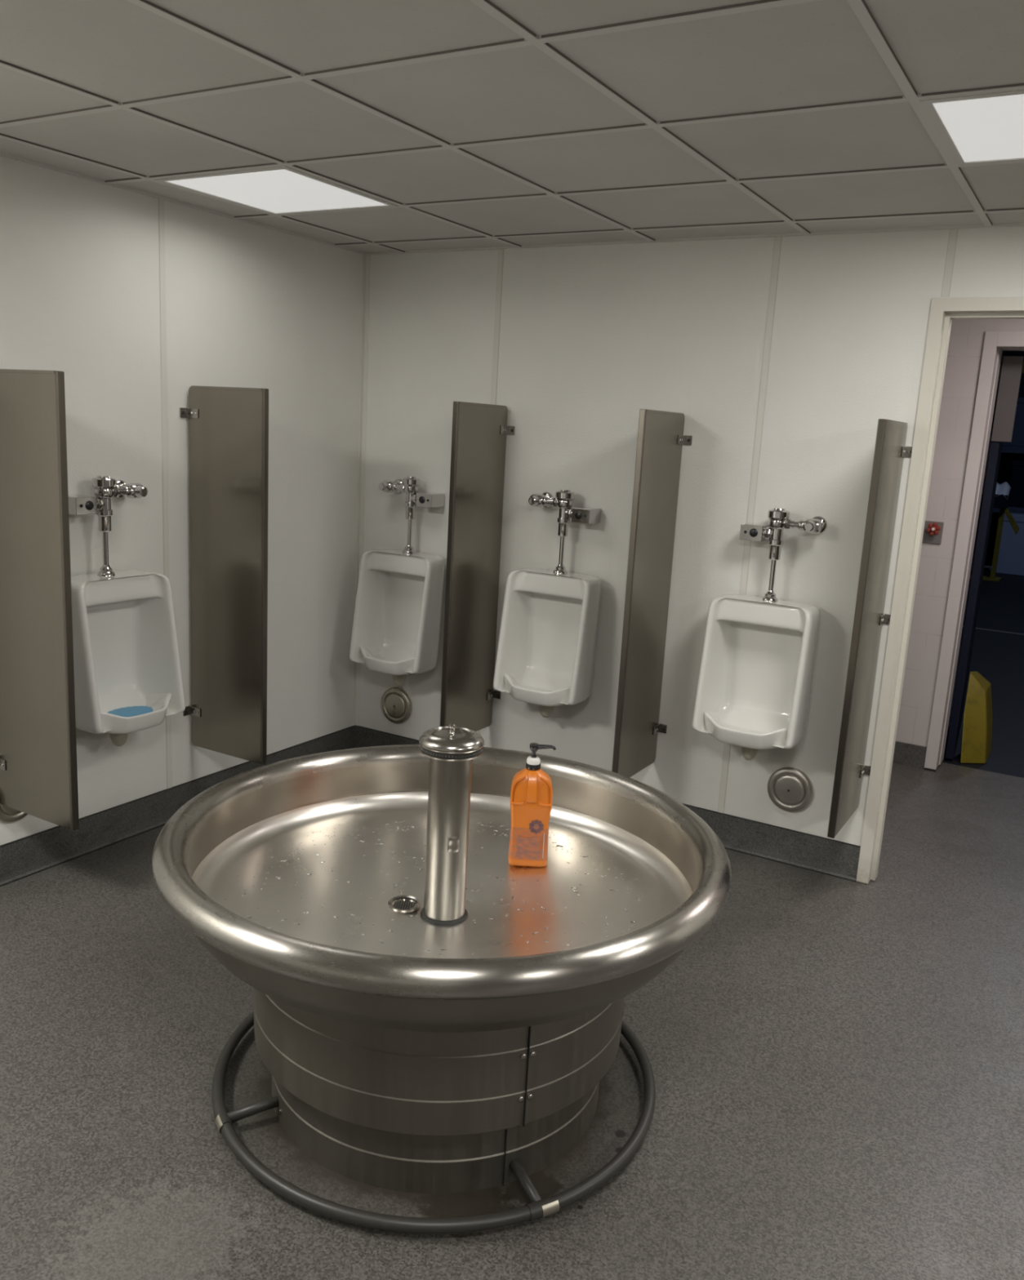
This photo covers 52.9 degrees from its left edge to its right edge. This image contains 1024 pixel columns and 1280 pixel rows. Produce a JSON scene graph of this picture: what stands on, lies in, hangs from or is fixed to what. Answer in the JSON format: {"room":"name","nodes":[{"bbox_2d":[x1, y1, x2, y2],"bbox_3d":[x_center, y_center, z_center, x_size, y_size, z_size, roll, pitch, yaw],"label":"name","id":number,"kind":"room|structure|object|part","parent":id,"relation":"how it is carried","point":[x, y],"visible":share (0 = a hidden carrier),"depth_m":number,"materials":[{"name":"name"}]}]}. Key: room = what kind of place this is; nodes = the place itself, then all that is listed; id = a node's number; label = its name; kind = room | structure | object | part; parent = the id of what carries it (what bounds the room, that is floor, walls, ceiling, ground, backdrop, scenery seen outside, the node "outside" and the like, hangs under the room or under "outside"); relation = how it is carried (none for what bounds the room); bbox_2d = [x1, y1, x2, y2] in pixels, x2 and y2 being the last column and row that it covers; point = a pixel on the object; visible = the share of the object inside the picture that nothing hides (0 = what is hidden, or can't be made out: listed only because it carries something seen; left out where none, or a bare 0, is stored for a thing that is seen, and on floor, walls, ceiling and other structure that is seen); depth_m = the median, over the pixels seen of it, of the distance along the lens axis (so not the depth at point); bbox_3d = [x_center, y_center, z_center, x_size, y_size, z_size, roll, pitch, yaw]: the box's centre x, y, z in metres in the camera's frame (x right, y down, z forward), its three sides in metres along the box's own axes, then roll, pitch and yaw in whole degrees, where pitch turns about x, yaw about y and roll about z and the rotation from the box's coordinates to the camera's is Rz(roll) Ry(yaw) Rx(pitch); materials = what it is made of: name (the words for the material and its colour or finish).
{"room":"public restroom","nodes":[
{"label":"public restroom","id":0,"kind":"room"},
{"bbox_2d":[0,155,363,845],"bbox_3d":[-2.478,-0.169,2.302,0.120,2.501,6.840,10,13,29],"label":"wall","id":1,"kind":"structure","parent":0,"point":[248,305],"depth_m":4.08,"materials":[{"name":"white paint"}]},
{"bbox_2d":[0,804,27,822],"bbox_3d":[-1.756,0.555,3.637,0.026,0.185,0.185,10,13,29],"label":"cover","id":2,"kind":"object","parent":1,"relation":"attached to","point":[8,815],"visible":0.3,"depth_m":3.62,"materials":[{"name":"metal"}]},
{"bbox_2d":[0,368,79,831],"bbox_3d":[-1.585,-0.120,3.335,0.414,1.470,0.059,10,13,29],"label":"partition","id":3,"kind":"structure","parent":1,"relation":"attached to","point":[38,774],"depth_m":3.31,"materials":[{"name":"metal"}]},
{"bbox_2d":[67,475,147,576],"bbox_3d":[-1.471,-0.415,3.729,0.138,0.358,0.304,10,13,29],"label":"valve","id":4,"kind":"object","parent":1,"relation":"attached to","point":[105,487],"visible":0.99,"depth_m":3.68,"materials":[{"name":"silver metal"}]},
{"bbox_2d":[71,569,185,746],"bbox_3d":[-1.440,0.086,3.783,0.289,0.641,0.424,10,13,29],"label":"urinal","id":5,"kind":"object","parent":1,"relation":"attached to","point":[126,646],"visible":0.94,"depth_m":3.85,"materials":[{"name":"white ceramic"}]},
{"bbox_2d":[108,733,128,746],"bbox_3d":[-1.505,0.335,3.866,0.170,0.114,0.088,10,13,29],"label":"outlet","id":6,"kind":"object","parent":5,"relation":"attached to","point":[117,740],"depth_m":3.83,"materials":[{"name":"beige ceramic"}]},
{"bbox_2d":[106,706,152,716],"bbox_3d":[-1.414,0.264,3.799,0.129,0.012,0.191,10,13,29],"label":"screen","id":7,"kind":"object","parent":5,"relation":"in","point":[131,711],"visible":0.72,"depth_m":3.80,"materials":[{"name":"blue plastic"}]},
{"bbox_2d":[158,199,172,788],"bbox_3d":[-1.359,-0.507,4.038,0.002,2.298,0.027,10,13,29],"label":"trim","id":8,"kind":"structure","parent":1,"relation":"attached to","point":[161,202],"depth_m":3.97,"materials":[{"name":"white"}]},
{"bbox_2d":[0,724,355,886],"bbox_3d":[-2.482,0.993,2.506,0.016,0.146,6.600,10,13,29],"label":"baseboard","id":9,"kind":"structure","parent":1,"relation":"attached to","point":[24,857],"depth_m":4.06,"materials":[{"name":"black rubber"}]},
{"bbox_2d":[179,385,268,764],"bbox_3d":[-1.141,-0.248,4.076,0.414,1.470,0.059,10,13,29],"label":"partition","id":10,"kind":"structure","parent":1,"relation":"attached to","point":[228,426],"depth_m":4.06,"materials":[{"name":"metal"}]},
{"bbox_2d":[0,551,1023,1279],"bbox_3d":[4.381,0.317,8.233,12.000,0.100,23.700,10,13,29],"label":"floor","id":11,"kind":"structure","parent":0,"point":[837,1064],"depth_m":2.66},
{"bbox_2d":[151,723,731,1233],"bbox_3d":[-0.172,0.678,2.616,1.399,0.965,1.399,5,12,9],"label":"fountain","id":12,"kind":"object","parent":11,"relation":"on","point":[416,1070],"visible":0.98,"depth_m":2.42,"materials":[{"name":"metal"}]},
{"bbox_3d":[-0.196,1.119,2.706,1.140,0.029,1.140,10,13,29],"label":"foot rail","id":13,"kind":"part","parent":12,"relation":"part of","materials":[{"name":"grey metal"}]},
{"bbox_2d":[151,744,731,1032],"bbox_3d":[-0.167,0.600,2.600,1.400,0.276,1.400,10,13,29],"label":"basin","id":14,"kind":"object","parent":12,"relation":"in","point":[230,828],"depth_m":2.60,"materials":[{"name":"metal"}]},
{"bbox_2d":[223,815,663,955],"bbox_3d":[-0.167,0.668,2.641,1.088,0.051,1.052,10,13,29],"label":"water droplets","id":15,"kind":"object","parent":12,"relation":"in","point":[495,876],"visible":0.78,"depth_m":2.73,"materials":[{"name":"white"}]},
{"bbox_3d":[-0.146,0.218,2.521,0.018,0.024,0.018,10,13,29],"label":"knob","id":16,"kind":"part","parent":12,"relation":"part of","materials":[{"name":"silver metal"}]},
{"bbox_2d":[507,742,555,866],"bbox_3d":[0.054,0.457,2.869,0.119,0.347,0.088,3,12,0],"label":"soap bottle","id":17,"kind":"object","parent":12,"relation":"in","point":[531,788],"visible":1,"depth_m":2.84,"materials":[{"name":"orange plastic"}]},
{"bbox_2d":[960,671,992,764],"bbox_3d":[2.629,0.420,5.786,0.150,0.495,0.385,10,13,29],"label":"block","id":18,"kind":"object","parent":11,"relation":"on","point":[976,739],"visible":1,"depth_m":5.69,"materials":[{"name":"yellow paint"}]},
{"bbox_2d":[962,626,1023,635],"bbox_3d":[5.375,0.022,9.684,5.800,0.002,0.060,10,13,29],"label":"floor marking","id":19,"kind":"object","parent":11,"relation":"on","point":[962,626],"depth_m":10.03,"materials":[{"name":"grey"}]},
{"bbox_2d":[968,434,1019,582],"bbox_3d":[6.636,-1.794,14.002,0.559,1.950,0.400,10,13,29],"label":"stand","id":20,"kind":"object","parent":11,"relation":"on","point":[1000,502],"visible":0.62,"depth_m":13.99,"materials":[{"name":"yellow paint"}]},
{"bbox_3d":[6.524,-0.860,14.230,0.420,0.020,0.400,10,13,29],"label":"plate","id":21,"kind":"part","parent":20,"relation":"part of","materials":[{"name":"yellow paint"}]},
{"bbox_3d":[6.644,-1.314,14.080,0.060,0.980,0.060,10,13,29],"label":"post","id":22,"kind":"part","parent":20,"relation":"part of","materials":[{"name":"yellow paint"}]},
{"bbox_2d":[995,481,1010,499],"bbox_3d":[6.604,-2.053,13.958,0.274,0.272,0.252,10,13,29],"label":"paper sheet","id":23,"kind":"object","parent":20,"relation":"on","point":[1004,488],"visible":0.6,"depth_m":13.94,"materials":[{"name":"white"}]},
{"bbox_3d":[6.765,-1.610,13.956,0.238,0.338,0.080,10,13,29],"label":"arm","id":24,"kind":"part","parent":20,"relation":"part of","materials":[{"name":"yellow paint"}]},
{"bbox_2d":[971,350,1023,566],"bbox_3d":[8.393,-2.762,15.077,2.620,3.600,0.985,10,13,29],"label":"rack","id":25,"kind":"object","parent":11,"relation":"on","point":[1005,449],"visible":0.02,"depth_m":15.19,"materials":[{"name":"black paint"}]},
{"bbox_2d":[1002,397,1023,446],"bbox_3d":[7.796,-3.227,15.339,0.960,0.700,0.850,10,13,29],"label":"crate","id":26,"kind":"object","parent":25,"relation":"on","point":[1017,439],"visible":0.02,"depth_m":15.09,"materials":[{"name":"blue plastic"}]},
{"bbox_3d":[7.813,-3.528,15.277,0.960,0.084,0.850,10,13,29],"label":"crate lid","id":27,"kind":"part","parent":26,"relation":"part of","materials":[{"name":"blue"}]},
{"bbox_2d":[995,512,1023,576],"bbox_3d":[7.514,-1.374,14.903,0.870,0.860,0.520,10,13,29],"label":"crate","id":28,"kind":"object","parent":11,"relation":"on","point":[1011,553],"visible":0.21,"depth_m":14.81,"materials":[{"name":"blue"}]},
{"bbox_3d":[7.534,-1.744,14.827,0.870,0.103,0.520,10,13,29],"label":"crate lid","id":29,"kind":"part","parent":28,"relation":"part of","materials":[{"name":"blue"}]},
{"bbox_2d":[0,0,1023,254],"bbox_3d":[0.109,-0.914,0.622,5.950,0.031,6.800,10,13,29],"label":"ceiling","id":30,"kind":"structure","parent":0,"point":[486,124],"depth_m":2.53,"materials":[{"name":"grey tile"}]},
{"bbox_2d":[153,166,397,215],"bbox_3d":[-0.812,-1.565,3.592,0.592,0.014,0.585,10,13,29],"label":"recessed light","id":31,"kind":"object","parent":30,"relation":"in","point":[278,190],"visible":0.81,"depth_m":3.57,"materials":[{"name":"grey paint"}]},
{"bbox_2d":[919,89,1023,165],"bbox_3d":[1.308,-1.200,2.384,0.592,0.014,0.585,10,13,29],"label":"recessed light","id":32,"kind":"object","parent":30,"relation":"in","point":[987,128],"visible":0.9,"depth_m":2.44,"materials":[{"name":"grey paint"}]},
{"bbox_2d":[359,226,1023,845],"bbox_3d":[1.754,-0.228,3.715,5.750,2.501,0.120,10,13,29],"label":"wall","id":33,"kind":"structure","parent":0,"point":[592,337],"depth_m":4.22,"materials":[{"name":"white paint"}]},
{"bbox_2d":[351,254,370,725],"bbox_3d":[-0.741,-0.681,5.048,0.024,2.298,0.024,10,13,29],"label":"trim","id":34,"kind":"structure","parent":33,"relation":"attached to","point":[366,258],"depth_m":5.00,"materials":[{"name":"white"}]},
{"bbox_2d":[381,687,412,723],"bbox_3d":[-0.580,0.327,5.124,0.185,0.185,0.026,10,13,29],"label":"cover","id":35,"kind":"object","parent":33,"relation":"attached to","point":[396,704],"visible":1,"depth_m":5.11,"materials":[{"name":"metal"}]},
{"bbox_2d":[349,549,444,686],"bbox_3d":[-0.536,-0.088,4.872,0.424,0.641,0.289,10,13,29],"label":"urinal","id":36,"kind":"object","parent":33,"relation":"attached to","point":[396,629],"visible":1,"depth_m":4.89,"materials":[{"name":"beige ceramic"}]},
{"bbox_2d":[391,673,417,686],"bbox_3d":[-0.519,0.161,4.976,0.088,0.114,0.170,10,13,29],"label":"outlet","id":37,"kind":"object","parent":36,"relation":"attached to","point":[398,680],"depth_m":4.92,"materials":[{"name":"beige ceramic"}]},
{"bbox_2d":[378,475,444,554],"bbox_3d":[-0.483,-0.590,4.842,0.304,0.358,0.138,10,13,29],"label":"valve","id":38,"kind":"object","parent":36,"relation":"attached to","point":[409,485],"visible":1,"depth_m":4.79,"materials":[{"name":"silver metal"}]},
{"bbox_2d":[440,401,515,731],"bbox_3d":[-0.151,-0.287,4.532,0.059,1.470,0.414,10,13,29],"label":"partition","id":39,"kind":"structure","parent":33,"relation":"attached to","point":[479,431],"depth_m":4.50,"materials":[{"name":"metal"}]},
{"bbox_2d":[475,248,503,733],"bbox_3d":[-0.109,-0.575,4.701,0.027,2.298,0.002,10,13,29],"label":"trim","id":40,"kind":"structure","parent":33,"relation":"attached to","point":[500,251],"depth_m":4.53,"materials":[{"name":"white"}]},
{"bbox_2d":[493,568,601,717],"bbox_3d":[0.157,0.031,4.477,0.424,0.641,0.289,10,13,29],"label":"urinal","id":41,"kind":"object","parent":33,"relation":"attached to","point":[547,640],"visible":1,"depth_m":4.51,"materials":[{"name":"beige ceramic"}]},
{"bbox_2d":[538,705,554,717],"bbox_3d":[0.173,0.280,4.581,0.088,0.114,0.170,10,13,29],"label":"outlet","id":42,"kind":"object","parent":41,"relation":"attached to","point":[545,711],"depth_m":4.53,"materials":[{"name":"beige ceramic"}]},
{"bbox_2d":[528,489,600,573],"bbox_3d":[0.213,-0.470,4.445,0.304,0.358,0.138,10,13,29],"label":"valve","id":43,"kind":"object","parent":33,"relation":"attached to","point":[563,499],"visible":1,"depth_m":4.39,"materials":[{"name":"silver metal"}]},
{"bbox_2d":[355,725,860,881],"bbox_3d":[0.276,0.697,4.680,2.538,0.146,0.016,10,13,29],"label":"baseboard","id":44,"kind":"structure","parent":33,"relation":"attached to","point":[834,858],"depth_m":4.23,"materials":[{"name":"black rubber"}]},
{"bbox_2d":[611,408,692,777],"bbox_3d":[0.564,-0.164,4.124,0.059,1.470,0.414,10,13,29],"label":"urinal partition","id":45,"kind":"structure","parent":33,"relation":"attached to","point":[660,441],"depth_m":4.09,"materials":[{"name":"metal"}]},
{"bbox_2d":[717,236,782,813],"bbox_3d":[0.941,-0.394,4.102,0.027,2.298,0.002,10,13,29],"label":"trim","id":46,"kind":"structure","parent":33,"relation":"attached to","point":[777,242],"depth_m":4.02,"materials":[{"name":"white"}]},
{"bbox_2d":[692,594,820,760],"bbox_3d":[0.951,0.168,4.024,0.424,0.641,0.289,10,13,29],"label":"urinal","id":47,"kind":"object","parent":33,"relation":"attached to","point":[757,660],"visible":1,"depth_m":4.05,"materials":[{"name":"beige ceramic"}]},
{"bbox_2d":[740,746,758,760],"bbox_3d":[0.967,0.417,4.128,0.088,0.114,0.170,10,13,29],"label":"outlet","id":48,"kind":"object","parent":47,"relation":"attached to","point":[748,753],"depth_m":4.07,"materials":[{"name":"beige ceramic"}]},
{"bbox_2d":[739,507,826,601],"bbox_3d":[1.034,-0.329,3.977,0.304,0.358,0.138,10,13,29],"label":"valve","id":49,"kind":"object","parent":47,"relation":"attached to","point":[779,517],"visible":1,"depth_m":3.94,"materials":[{"name":"silver metal"}]},
{"bbox_2d":[767,766,813,811],"bbox_3d":[1.120,0.605,4.152,0.185,0.185,0.026,10,13,29],"label":"cover","id":50,"kind":"object","parent":33,"relation":"attached to","point":[789,788],"visible":1,"depth_m":4.14,"materials":[{"name":"grey metal"}]},
{"bbox_2d":[826,418,912,838],"bbox_3d":[1.300,-0.037,3.705,0.059,1.470,0.414,10,13,29],"label":"urinal partition","id":51,"kind":"structure","parent":33,"relation":"attached to","point":[890,450],"depth_m":3.65,"materials":[{"name":"metal"}]},
{"bbox_2d":[856,296,1023,884],"bbox_3d":[1.912,-0.059,3.650,1.057,2.206,0.148,10,13,29],"label":"door frame","id":52,"kind":"structure","parent":33,"relation":"in","point":[943,310],"depth_m":3.80,"materials":[{"name":"beige paint"}]},
{"bbox_2d":[940,228,958,297],"bbox_3d":[1.527,-1.316,3.591,0.027,0.226,0.002,10,13,29],"label":"trim","id":53,"kind":"structure","parent":33,"relation":"attached to","point":[953,234],"depth_m":3.59,"materials":[{"name":"white"}]},
{"bbox_2d":[895,318,1023,768],"bbox_3d":[3.023,-0.473,4.999,5.400,2.600,0.200,10,13,29],"label":"wall","id":54,"kind":"structure","parent":0,"point":[966,337],"depth_m":5.33,"materials":[{"name":"white paint"}]},
{"bbox_2d":[892,741,926,768],"bbox_3d":[1.457,0.504,5.986,1.792,0.124,0.006,10,13,29],"label":"baseboard","id":55,"kind":"structure","parent":54,"relation":"attached to","point":[904,753],"depth_m":5.58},
{"bbox_2d":[921,520,943,544],"bbox_3d":[2.181,-0.557,5.342,0.094,0.116,0.050,10,13,29],"label":"wall plate","id":56,"kind":"object","parent":54,"relation":"attached to","point":[932,531],"visible":1,"depth_m":5.34,"materials":[{"name":"grey metal"}]},
{"bbox_3d":[2.187,-0.576,5.336,0.070,0.071,0.041,10,13,29],"label":"handle","id":57,"kind":"part","parent":56,"relation":"part of","materials":[{"name":"red paint"}]},
{"bbox_2d":[924,331,1023,771],"bbox_3d":[2.838,-0.346,5.132,1.160,2.278,0.228,10,13,29],"label":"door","id":58,"kind":"structure","parent":54,"relation":"in","point":[994,342],"depth_m":5.30,"materials":[{"name":"grey paint"}]},
{"bbox_2d":[944,355,1023,759],"bbox_3d":[2.699,-0.465,5.869,0.097,2.170,0.892,9,13,25],"label":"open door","id":59,"kind":"structure","parent":58,"relation":"attached to","point":[1011,366],"depth_m":5.47,"materials":[{"name":"black paint"}]},
{"bbox_3d":[2.859,-0.432,6.175,0.047,0.018,0.099,9,13,25],"label":"lever","id":60,"kind":"part","parent":59,"relation":"part of","materials":[{"name":"black paint"}]},
{"bbox_3d":[2.564,-1.245,5.327,0.096,0.430,0.062,9,13,25],"label":"panel","id":61,"kind":"part","parent":59,"relation":"part of","materials":[{"name":"grey"}]},
{"bbox_2d":[986,351,1023,551],"bbox_3d":[10.095,-3.880,16.990,12.000,5.200,0.200,10,13,29],"label":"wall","id":62,"kind":"structure","parent":0,"point":[1006,460],"depth_m":17.93,"materials":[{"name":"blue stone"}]}
]}

